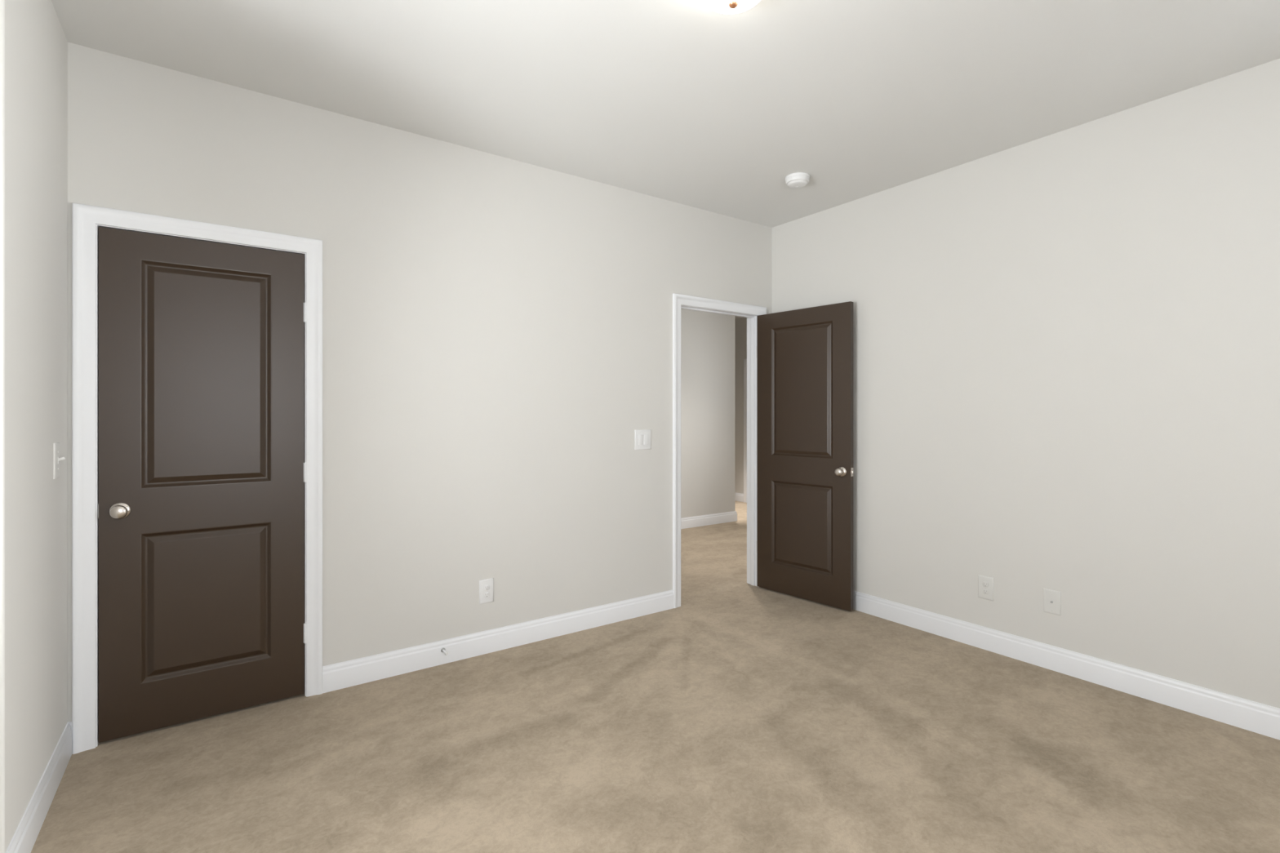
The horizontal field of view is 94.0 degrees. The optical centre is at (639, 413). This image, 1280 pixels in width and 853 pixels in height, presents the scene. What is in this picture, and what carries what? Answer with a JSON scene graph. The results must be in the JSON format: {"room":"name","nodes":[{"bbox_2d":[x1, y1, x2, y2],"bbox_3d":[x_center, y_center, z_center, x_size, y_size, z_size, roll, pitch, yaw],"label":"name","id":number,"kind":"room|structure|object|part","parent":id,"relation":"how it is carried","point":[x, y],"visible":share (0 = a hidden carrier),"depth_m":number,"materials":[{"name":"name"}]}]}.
{"room":"empty bedroom","nodes":[
{"label":"empty bedroom","id":0,"kind":"room"},
{"bbox_2d":[0,0,67,852],"bbox_3d":[-2.323,-0.061,1.684,0.908,2.735,0.846,0,0,-35],"label":"wall","id":1,"kind":"structure","parent":0,"point":[33,43],"depth_m":1.86,"materials":[{"name":"white paint"}]},
{"bbox_2d":[5,722,71,852],"bbox_3d":[-1.268,1.246,0.319,0.805,0.122,4.293,0,0,-35],"label":"baseboard","id":2,"kind":"structure","parent":1,"relation":"attached to","point":[24,837],"depth_m":1.91,"materials":[{"name":"white paint"}]},
{"bbox_2d":[53,442,65,479],"bbox_3d":[-2.068,0.166,2.130,0.025,0.126,0.080,0,0,-35],"label":"light switch","id":3,"kind":"object","parent":1,"relation":"attached to","point":[56,446],"visible":1,"depth_m":2.11,"materials":[{"name":"white plastic"}]},
{"bbox_3d":[-2.076,0.166,2.125,0.006,0.126,0.080,0,0,-35],"label":"wall plate","id":4,"kind":"part","parent":3,"relation":"part of","materials":[{"name":"white plastic"}]},
{"bbox_2d":[67,42,772,722],"bbox_3d":[0.550,-0.061,4.324,6.836,2.735,0.117,0,0,-35],"label":"wall","id":5,"kind":"structure","parent":0,"point":[497,331],"depth_m":3.15,"materials":[{"name":"white paint"}]},
{"bbox_2d":[71,202,322,754],"bbox_3d":[-1.873,0.248,2.597,0.856,2.116,0.154,0,0,-35],"label":"door frame","id":6,"kind":"structure","parent":5,"relation":"attached to","point":[86,220],"depth_m":2.33,"materials":[{"name":"white paint"}]},
{"bbox_2d":[97,226,306,742],"bbox_3d":[-1.830,0.279,2.544,0.722,2.030,0.094,0,0,-35],"label":"door","id":7,"kind":"structure","parent":5,"relation":"in","point":[202,465],"depth_m":2.54,"materials":[{"name":"brown paint"}]},
{"bbox_3d":[-2.055,0.387,2.354,0.054,0.054,0.046,0,0,-35],"label":"knob","id":8,"kind":"part","parent":7,"relation":"part of","materials":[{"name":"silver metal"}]},
{"bbox_2d":[68,590,674,729],"bbox_3d":[-0.589,1.246,3.431,3.944,0.122,0.014,0,0,-35],"label":"baseboard","id":9,"kind":"structure","parent":5,"relation":"attached to","point":[348,673],"depth_m":3.24,"materials":[{"name":"white paint"}]},
{"bbox_2d":[440,648,448,655],"bbox_3d":[-1.008,1.232,3.084,0.023,0.023,0.063,0,0,-35],"label":"door stop","id":10,"kind":"object","parent":9,"relation":"attached to","point":[443,650],"visible":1,"depth_m":3.09,"materials":[{"name":"silver metal"}]},
{"bbox_2d":[479,577,493,604],"bbox_3d":[-0.837,0.969,3.258,0.080,0.129,0.008,0,0,-35],"label":"electrical outlet","id":11,"kind":"object","parent":5,"relation":"attached to","point":[486,586],"visible":1,"depth_m":3.25,"materials":[{"name":"white plastic"}]},
{"bbox_2d":[484,591,489,597],"bbox_3d":[-0.836,0.989,3.256,0.034,0.027,0.002,0,0,-35],"label":"receptacle","id":12,"kind":"object","parent":11,"relation":"attached to","point":[486,594],"depth_m":3.25,"materials":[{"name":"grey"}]},
{"bbox_2d":[484,585,489,591],"bbox_3d":[-0.836,0.950,3.256,0.034,0.027,0.002,0,0,-35],"label":"receptacle","id":13,"kind":"object","parent":11,"relation":"attached to","point":[486,588],"depth_m":3.25,"materials":[{"name":"grey plastic"}]},
{"bbox_2d":[634,429,650,449],"bbox_3d":[0.021,0.168,3.868,0.128,0.128,0.011,0,0,-35],"label":"light switch","id":14,"kind":"object","parent":5,"relation":"attached to","point":[642,437],"visible":1,"depth_m":3.87,"materials":[{"name":"white plastic"}]},
{"bbox_2d":[672,293,766,608],"bbox_3d":[0.551,0.249,4.325,0.899,2.114,0.154,0,0,-35],"label":"door frame","id":15,"kind":"structure","parent":5,"relation":"attached to","point":[680,302],"depth_m":4.29,"materials":[{"name":"white paint"}]},
{"bbox_2d":[756,301,853,611],"bbox_3d":[1.135,0.279,4.197,0.138,2.030,0.778,0,0,-41],"label":"door","id":16,"kind":"structure","parent":15,"relation":"attached to","point":[805,472],"depth_m":4.16,"materials":[{"name":"brown paint"}]},
{"bbox_3d":[1.312,0.384,3.929,0.046,0.054,0.054,0,0,-41],"label":"knob","id":17,"kind":"part","parent":16,"relation":"part of","materials":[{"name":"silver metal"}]},
{"bbox_2d":[31,500,1279,852],"bbox_3d":[0.040,1.346,4.358,8.226,0.080,9.950,0,0,-35],"label":"floor","id":18,"kind":"structure","parent":0,"point":[739,717],"depth_m":2.24,"materials":[{"name":"beige carpet"}]},
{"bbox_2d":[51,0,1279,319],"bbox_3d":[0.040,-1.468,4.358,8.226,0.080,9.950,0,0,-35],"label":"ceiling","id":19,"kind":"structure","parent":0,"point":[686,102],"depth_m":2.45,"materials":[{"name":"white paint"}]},
{"bbox_2d":[702,0,759,13],"bbox_3d":[0.302,-1.372,1.930,0.235,0.113,0.235,0,0,-35],"label":"ceiling light","id":20,"kind":"object","parent":19,"relation":"attached to","point":[723,6],"visible":1,"depth_m":1.95,"materials":[{"name":"white glass"}]},
{"bbox_2d":[785,172,809,188],"bbox_3d":[0.950,-1.401,3.601,0.145,0.054,0.145,0,0,34],"label":"smoke detector","id":21,"kind":"object","parent":19,"relation":"attached to","point":[797,180],"visible":1,"depth_m":3.56,"materials":[{"name":"white plastic"}]},
{"bbox_2d":[680,309,734,518],"bbox_3d":[-1.216,-0.061,7.387,3.732,2.735,2.960,0,0,-35],"label":"wall","id":22,"kind":"structure","parent":0,"point":[707,339],"depth_m":6.98,"materials":[{"name":"white paint"}]},
{"bbox_2d":[680,492,743,528],"bbox_3d":[-0.100,1.246,6.966,4.826,0.122,4.940,0,0,-35],"label":"baseboard","id":23,"kind":"structure","parent":22,"relation":"attached to","point":[728,517],"depth_m":7.03,"materials":[{"name":"white paint"}]},
{"bbox_2d":[734,317,746,493],"bbox_3d":[1.946,-0.061,8.354,0.117,2.735,5.057,0,0,-35],"label":"wall","id":24,"kind":"structure","parent":0,"point":[740,324],"depth_m":8.91,"materials":[{"name":"white paint"}]},
{"bbox_2d":[743,358,746,502],"bbox_3d":[1.851,0.248,8.487,0.154,2.116,0.903,0,0,-35],"label":"door frame","id":25,"kind":"structure","parent":24,"relation":"attached to","point":[744,359],"depth_m":8.78,"materials":[{"name":"white paint"}]},
{"bbox_2d":[772,57,1279,708],"bbox_3d":[2.307,-0.061,2.868,0.117,2.735,4.293,0,0,-35],"label":"wall","id":26,"kind":"structure","parent":0,"point":[1066,343],"depth_m":2.91,"materials":[{"name":"white paint"}]},
{"bbox_2d":[977,574,994,600],"bbox_3d":[1.917,0.966,3.307,0.008,0.126,0.082,0,0,-35],"label":"electrical outlet","id":27,"kind":"object","parent":26,"relation":"attached to","point":[985,584],"visible":1,"depth_m":3.30,"materials":[{"name":"white plastic"}]},
{"bbox_2d":[982,588,988,594],"bbox_3d":[1.914,0.985,3.306,0.002,0.027,0.034,0,0,-35],"label":"receptacle","id":28,"kind":"object","parent":27,"relation":"attached to","point":[984,591],"depth_m":3.31,"materials":[{"name":"grey plastic"}]},
{"bbox_2d":[982,582,988,587],"bbox_3d":[1.914,0.946,3.306,0.002,0.027,0.034,0,0,-35],"label":"receptacle","id":29,"kind":"object","parent":27,"relation":"attached to","point":[984,584],"depth_m":3.31,"materials":[{"name":"grey plastic"}]},
{"bbox_2d":[1043,588,1061,615],"bbox_3d":[2.101,0.961,3.045,0.012,0.120,0.078,0,0,-35],"label":"outlet","id":30,"kind":"object","parent":26,"relation":"attached to","point":[1051,598],"visible":1,"depth_m":3.04,"materials":[{"name":"white plastic"}]},
{"bbox_2d":[853,591,1279,740],"bbox_3d":[2.253,1.246,2.830,0.014,0.122,4.293,0,0,-35],"label":"baseboard","id":31,"kind":"structure","parent":26,"relation":"attached to","point":[1263,719],"depth_m":2.90,"materials":[{"name":"white paint"}]}
]}

